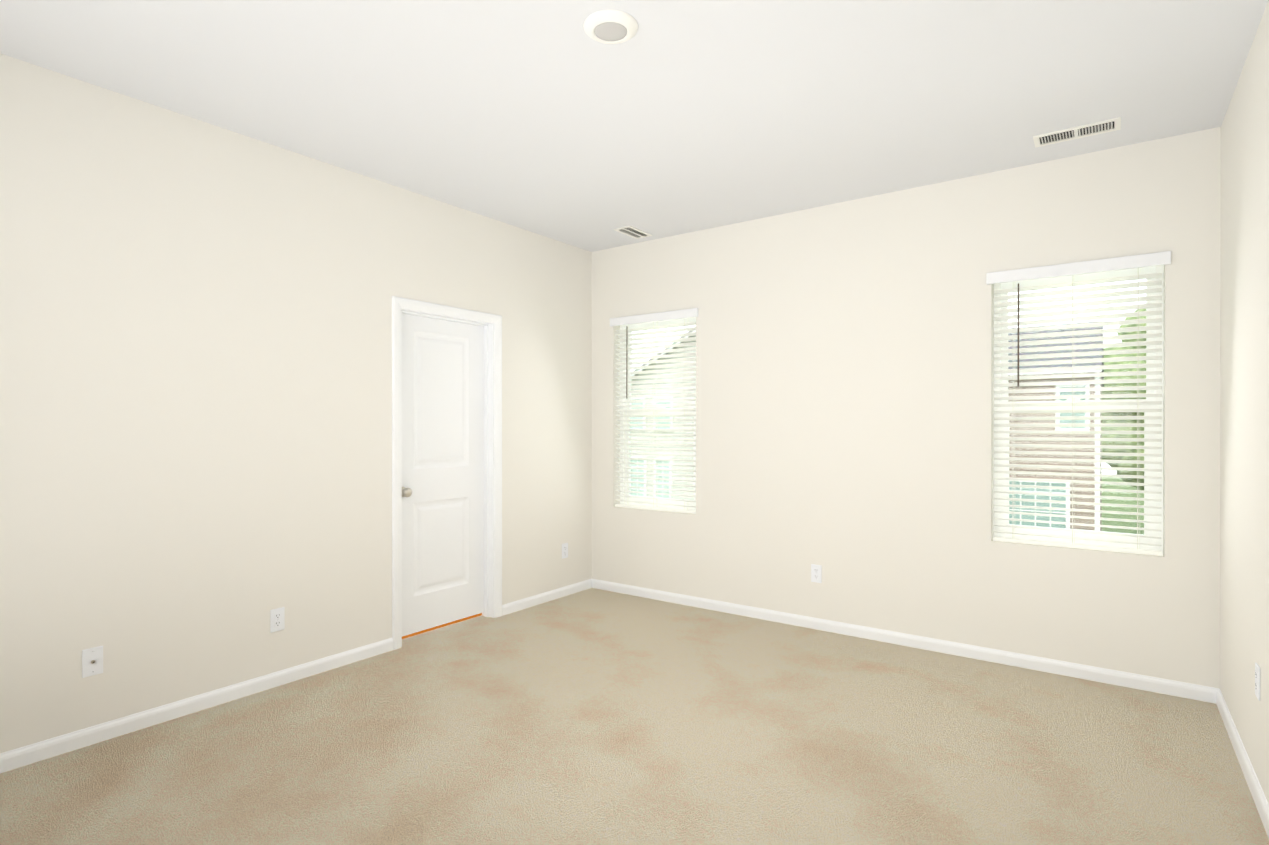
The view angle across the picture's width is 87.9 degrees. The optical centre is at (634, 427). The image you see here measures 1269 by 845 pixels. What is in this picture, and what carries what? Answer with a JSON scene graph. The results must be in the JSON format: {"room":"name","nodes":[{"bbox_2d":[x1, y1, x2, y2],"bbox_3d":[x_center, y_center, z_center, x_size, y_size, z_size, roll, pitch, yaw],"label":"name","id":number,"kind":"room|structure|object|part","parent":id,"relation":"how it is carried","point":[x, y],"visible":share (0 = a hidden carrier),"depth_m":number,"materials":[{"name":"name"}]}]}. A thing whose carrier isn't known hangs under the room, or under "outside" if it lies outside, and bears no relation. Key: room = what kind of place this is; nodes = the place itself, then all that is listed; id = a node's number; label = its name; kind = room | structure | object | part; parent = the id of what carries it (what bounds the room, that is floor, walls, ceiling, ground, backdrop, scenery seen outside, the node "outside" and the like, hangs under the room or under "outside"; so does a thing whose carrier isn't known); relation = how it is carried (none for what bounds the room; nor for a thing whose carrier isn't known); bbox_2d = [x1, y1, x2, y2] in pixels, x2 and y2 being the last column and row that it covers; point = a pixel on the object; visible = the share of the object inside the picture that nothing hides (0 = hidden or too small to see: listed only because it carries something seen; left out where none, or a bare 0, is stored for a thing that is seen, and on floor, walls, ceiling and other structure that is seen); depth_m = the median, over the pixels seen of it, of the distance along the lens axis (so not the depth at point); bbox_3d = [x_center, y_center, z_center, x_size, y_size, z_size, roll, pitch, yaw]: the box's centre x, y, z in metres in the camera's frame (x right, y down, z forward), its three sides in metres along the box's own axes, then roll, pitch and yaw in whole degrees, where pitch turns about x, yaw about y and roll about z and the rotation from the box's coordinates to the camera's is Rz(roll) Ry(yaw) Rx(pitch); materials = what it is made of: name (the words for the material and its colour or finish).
{"room":"empty bedroom","nodes":[
{"label":"empty bedroom","id":0,"kind":"room"},
{"bbox_2d":[0,53,591,752],"bbox_3d":[-1.746,0.443,3.543,0.115,3.740,4.620,0,0,36],"label":"wall","id":1,"kind":"structure","parent":0,"point":[194,401],"depth_m":3.11,"materials":[{"name":"white paint"}]},
{"bbox_2d":[82,646,102,677],"bbox_3d":[-2.248,0.975,2.735,0.015,0.115,0.070,0,0,36],"label":"outlet","id":2,"kind":"object","parent":1,"relation":"attached to","point":[92,661],"visible":1,"depth_m":2.73,"materials":[{"name":"white plastic"}]},
{"bbox_2d":[0,638,393,772],"bbox_3d":[-2.234,1.279,2.758,0.014,0.071,2.772,0,0,36],"label":"baseboard","id":3,"kind":"structure","parent":1,"relation":"attached to","point":[41,750],"depth_m":2.98,"materials":[{"name":"white wood"}]},
{"bbox_2d":[270,607,284,632],"bbox_3d":[-1.813,0.978,3.346,0.007,0.115,0.070,0,0,36],"label":"electrical outlet","id":4,"kind":"object","parent":1,"relation":"attached to","point":[277,619],"visible":1,"depth_m":3.34,"materials":[{"name":"white plastic"}]},
{"bbox_2d":[402,313,483,635],"bbox_3d":[-1.264,0.289,4.290,0.034,1.988,0.715,0,0,36],"label":"door leaf","id":5,"kind":"structure","parent":1,"relation":"in","point":[443,469],"depth_m":4.28,"materials":[{"name":"white wood"}]},
{"bbox_2d":[402,487,411,496],"bbox_3d":[-1.395,0.397,4.018,0.070,0.065,0.065,0,0,36],"label":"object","id":6,"kind":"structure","parent":5,"relation":"attached to","point":[406,492],"depth_m":4.00,"materials":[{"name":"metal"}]},
{"bbox_2d":[392,296,501,649],"bbox_3d":[-1.219,0.269,4.261,0.132,2.085,0.858,0,0,36],"label":"door frame","id":7,"kind":"structure","parent":1,"relation":"attached to","point":[398,303],"depth_m":4.53,"materials":[{"name":"white wood"}]},
{"bbox_2d":[502,579,591,615],"bbox_3d":[-0.634,1.274,4.981,0.014,0.071,0.990,0,0,36],"label":"baseboard","id":8,"kind":"structure","parent":1,"relation":"attached to","point":[522,604],"depth_m":4.93,"materials":[{"name":"white wood"}]},
{"bbox_2d":[562,543,567,558],"bbox_3d":[-0.540,0.959,5.116,0.007,0.115,0.070,0,0,36],"label":"electrical outlet","id":9,"kind":"object","parent":1,"relation":"attached to","point":[564,550],"visible":1,"depth_m":5.11,"materials":[{"name":"white plastic"}]},
{"bbox_2d":[402,613,481,638],"bbox_3d":[-1.762,1.371,4.651,1.199,0.119,1.523,0,0,36],"label":"floor","id":10,"kind":"structure","parent":0,"point":[439,626],"depth_m":4.34,"materials":[{"name":"brown wood"}]},
{"bbox_2d":[0,0,1267,251],"bbox_3d":[-0.120,-1.484,2.396,4.090,0.120,4.895,0,0,36],"label":"ceiling","id":11,"kind":"structure","parent":0,"point":[550,118],"depth_m":2.75,"materials":[{"name":"white paint"}]},
{"bbox_2d":[583,10,637,43],"bbox_3d":[-0.085,-1.412,2.343,0.195,0.024,0.195,0,0,36],"label":"recessed light","id":12,"kind":"object","parent":11,"relation":"in","point":[611,26],"visible":1,"depth_m":2.31,"materials":[{"name":"white plastic"}]},
{"bbox_2d":[613,226,652,238],"bbox_3d":[-0.009,-1.424,4.827,0.148,0.011,0.288,0,0,36],"label":"ceiling vent","id":13,"kind":"object","parent":11,"relation":"in","point":[633,232],"visible":1,"depth_m":4.82,"materials":[{"name":"white metal"}]},
{"bbox_2d":[1033,117,1120,147],"bbox_3d":[2.135,-1.421,3.185,0.348,0.011,0.148,0,0,36],"label":"ceiling vent","id":14,"kind":"object","parent":11,"relation":"in","point":[1086,130],"visible":1,"depth_m":3.17,"materials":[{"name":"white metal"}]},
{"bbox_2d":[0,588,1268,844],"bbox_3d":[-0.120,1.375,2.403,4.090,0.120,4.895,0,0,36],"label":"floor carpet","id":15,"kind":"object","parent":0,"point":[592,716],"visible":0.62,"depth_m":2.65,"materials":[{"name":"beige carpet"}]},
{"bbox_2d":[592,127,1220,688],"bbox_3d":[1.263,-0.059,4.321,4.090,2.740,0.160,0,0,36],"label":"wall","id":16,"kind":"structure","parent":0,"point":[844,395],"depth_m":3.94,"materials":[{"name":"white paint"}]},
{"bbox_2d":[615,317,695,513],"bbox_3d":[0.196,-0.112,5.108,0.840,1.578,0.169,0,0,36],"label":"window blind","id":17,"kind":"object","parent":16,"relation":"in","point":[622,406],"depth_m":5.08,"materials":[{"name":"white plastic"}]},
{"bbox_3d":[0.162,0.625,5.061,0.746,0.018,0.050,0,0,36],"label":"window blind bottom rail","id":18,"kind":"part","parent":17,"relation":"part of","materials":[{"name":"white plastic"}]},
{"bbox_3d":[0.212,-0.112,5.130,0.692,1.430,0.066,0,0,36],"label":"window sash","id":19,"kind":"part","parent":17,"relation":"part of","materials":[{"name":"white plastic"}]},
{"bbox_2d":[811,564,821,582],"bbox_3d":[1.181,0.951,4.279,0.070,0.115,0.007,0,0,36],"label":"electrical outlet","id":20,"kind":"object","parent":16,"relation":"attached to","point":[816,573],"visible":1,"depth_m":4.28,"materials":[{"name":"white plastic"}]},
{"bbox_2d":[592,579,1218,703],"bbox_3d":[1.212,1.276,4.254,3.860,0.071,0.014,0,0,36],"label":"baseboard","id":21,"kind":"structure","parent":16,"relation":"attached to","point":[1154,684],"depth_m":3.82,"materials":[{"name":"white wood"}]},
{"bbox_2d":[993,265,1163,555],"bbox_3d":[2.364,-0.108,3.548,0.840,1.578,0.169,0,0,36],"label":"window","id":22,"kind":"structure","parent":16,"relation":"in","point":[1158,328],"depth_m":3.49,"materials":[{"name":"white plastic"}]},
{"bbox_3d":[2.380,-0.108,3.571,0.692,1.430,0.066,0,0,36],"label":"window sash","id":23,"kind":"part","parent":22,"relation":"part of","materials":[{"name":"white plastic"}]},
{"bbox_3d":[2.329,0.629,3.502,0.746,0.018,0.050,0,0,36],"label":"window blind bottom rail","id":24,"kind":"part","parent":22,"relation":"part of","materials":[{"name":"white plastic"}]},
{"bbox_2d":[1220,0,1268,803],"bbox_3d":[1.480,-0.052,1.220,0.115,2.740,4.620,0,0,36],"label":"wall","id":25,"kind":"structure","parent":0,"point":[1244,467],"depth_m":2.53,"materials":[{"name":"white paint"}]},
{"bbox_2d":[1216,689,1268,837],"bbox_3d":[1.428,1.283,1.261,0.014,0.071,4.620,0,0,36],"label":"baseboard","id":26,"kind":"structure","parent":25,"relation":"attached to","point":[1257,792],"depth_m":2.48,"materials":[{"name":"white wood"}]},
{"bbox_2d":[1255,662,1259,700],"bbox_3d":[2.195,0.896,2.322,0.007,0.115,0.070,0,0,36],"label":"electrical outlet","id":27,"kind":"object","parent":25,"relation":"attached to","point":[1257,680],"visible":1,"depth_m":2.31,"materials":[{"name":"white plastic"}]},
{"label":"outside","id":28,"kind":"structure","parent":0,"visible":0},
{"bbox_2d":[1102,477,1143,533],"bbox_3d":[20.267,4.543,34.047,90.000,0.200,69.400,0,0,36],"label":"lawn","id":29,"kind":"structure","parent":28,"point":[1118,494],"depth_m":35.96,"materials":[{"name":"green plant"}]},
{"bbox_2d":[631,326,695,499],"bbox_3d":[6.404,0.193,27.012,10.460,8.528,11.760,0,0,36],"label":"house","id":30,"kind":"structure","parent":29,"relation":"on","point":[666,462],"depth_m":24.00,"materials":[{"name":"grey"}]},
{"bbox_2d":[1008,321,1103,530],"bbox_3d":[11.885,0.647,21.208,5.220,7.648,8.860,0,0,36],"label":"house","id":31,"kind":"structure","parent":29,"relation":"on","point":[1056,498],"depth_m":17.12,"materials":[{"name":"beige"}]},
{"bbox_2d":[1102,303,1145,489],"bbox_3d":[20.219,-0.397,26.161,4.476,9.712,3.877,0,0,36],"label":"tree","id":32,"kind":"object","parent":29,"relation":"on","point":[1134,480],"depth_m":25.51,"materials":[{"name":"green plant"}]},
{"bbox_3d":[0.162,-0.839,5.058,0.746,0.040,0.052,0,0,36],"label":"blind headrail","id":33,"kind":"object","parent":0,"visible":0},
{"bbox_2d":[626,326,627,397],"bbox_3d":[-0.060,-0.509,5.175,0.011,0.567,0.012,0,0,36],"label":"blind wand","id":34,"kind":"object","parent":33,"relation":"hanging from","point":[626,358],"visible":0.96,"depth_m":5.17,"materials":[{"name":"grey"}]},
{"bbox_2d":[627,325,627,504],"bbox_3d":[-0.055,-0.102,5.215,0.002,1.438,0.002,0,0,36],"label":"blind cord","id":35,"kind":"object","parent":33,"relation":"hanging from","point":[627,325],"depth_m":5.21,"materials":[{"name":"white fabric"}]},
{"bbox_2d":[653,322,653,507],"bbox_3d":[0.146,-0.101,5.038,0.002,1.438,0.002,0,0,36],"label":"blind cord","id":36,"kind":"object","parent":33,"relation":"hanging from","point":[653,322],"depth_m":5.04,"materials":[{"name":"white fabric"}]},
{"bbox_2d":[610,308,697,326],"bbox_3d":[0.133,-0.834,5.019,0.804,0.064,0.024,0,0,36],"label":"blind valance","id":37,"kind":"object","parent":33,"relation":"attached to","point":[661,316],"visible":1,"depth_m":4.99,"materials":[{"name":"white"}]},
{"bbox_2d":[656,321,657,507],"bbox_3d":[0.168,-0.101,5.055,0.002,1.438,0.002,0,0,36],"label":"blind cord","id":38,"kind":"object","parent":33,"relation":"hanging from","point":[657,418],"depth_m":5.06,"materials":[{"name":"white fabric"}]},
{"bbox_2d":[684,318,684,510],"bbox_3d":[0.369,-0.101,4.878,0.002,1.438,0.002,0,0,36],"label":"blind cord","id":39,"kind":"object","parent":33,"relation":"hanging from","point":[684,318],"depth_m":4.88,"materials":[{"name":"white fabric"}]},
{"bbox_3d":[2.329,-0.835,3.498,0.746,0.040,0.052,0,0,36],"label":"blind headrail","id":40,"kind":"object","parent":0,"visible":0},
{"bbox_2d":[1012,455,1013,538],"bbox_3d":[2.090,-0.098,3.640,0.002,1.438,0.002,0,0,36],"label":"blind cord","id":41,"kind":"object","parent":40,"relation":"hanging from","point":[1012,455],"depth_m":3.64,"materials":[{"name":"white fabric"}]},
{"bbox_2d":[1017,283,1018,386],"bbox_3d":[2.107,-0.506,3.616,0.011,0.567,0.012,0,0,36],"label":"blind wand","id":42,"kind":"object","parent":40,"relation":"hanging from","point":[1018,343],"visible":0.98,"depth_m":3.61,"materials":[{"name":"brown"}]},
{"bbox_2d":[1072,275,1074,544],"bbox_3d":[2.313,-0.098,3.479,0.002,1.438,0.002,0,0,36],"label":"blind cord","id":43,"kind":"object","parent":40,"relation":"hanging from","point":[1074,432],"depth_m":3.48,"materials":[{"name":"white fabric"}]},
{"bbox_2d":[986,251,1170,284],"bbox_3d":[2.301,-0.831,3.459,0.804,0.064,0.024,0,0,36],"label":"blind valance","id":44,"kind":"object","parent":40,"relation":"attached to","point":[1119,263],"visible":0.98,"depth_m":3.43,"materials":[{"name":"white plastic"}]},
{"bbox_2d":[1137,268,1139,549],"bbox_3d":[2.537,-0.098,3.318,0.002,1.438,0.002,0,0,36],"label":"blind cord","id":45,"kind":"object","parent":40,"relation":"hanging from","point":[1138,268],"depth_m":3.36,"materials":[{"name":"white fabric"}]}
]}

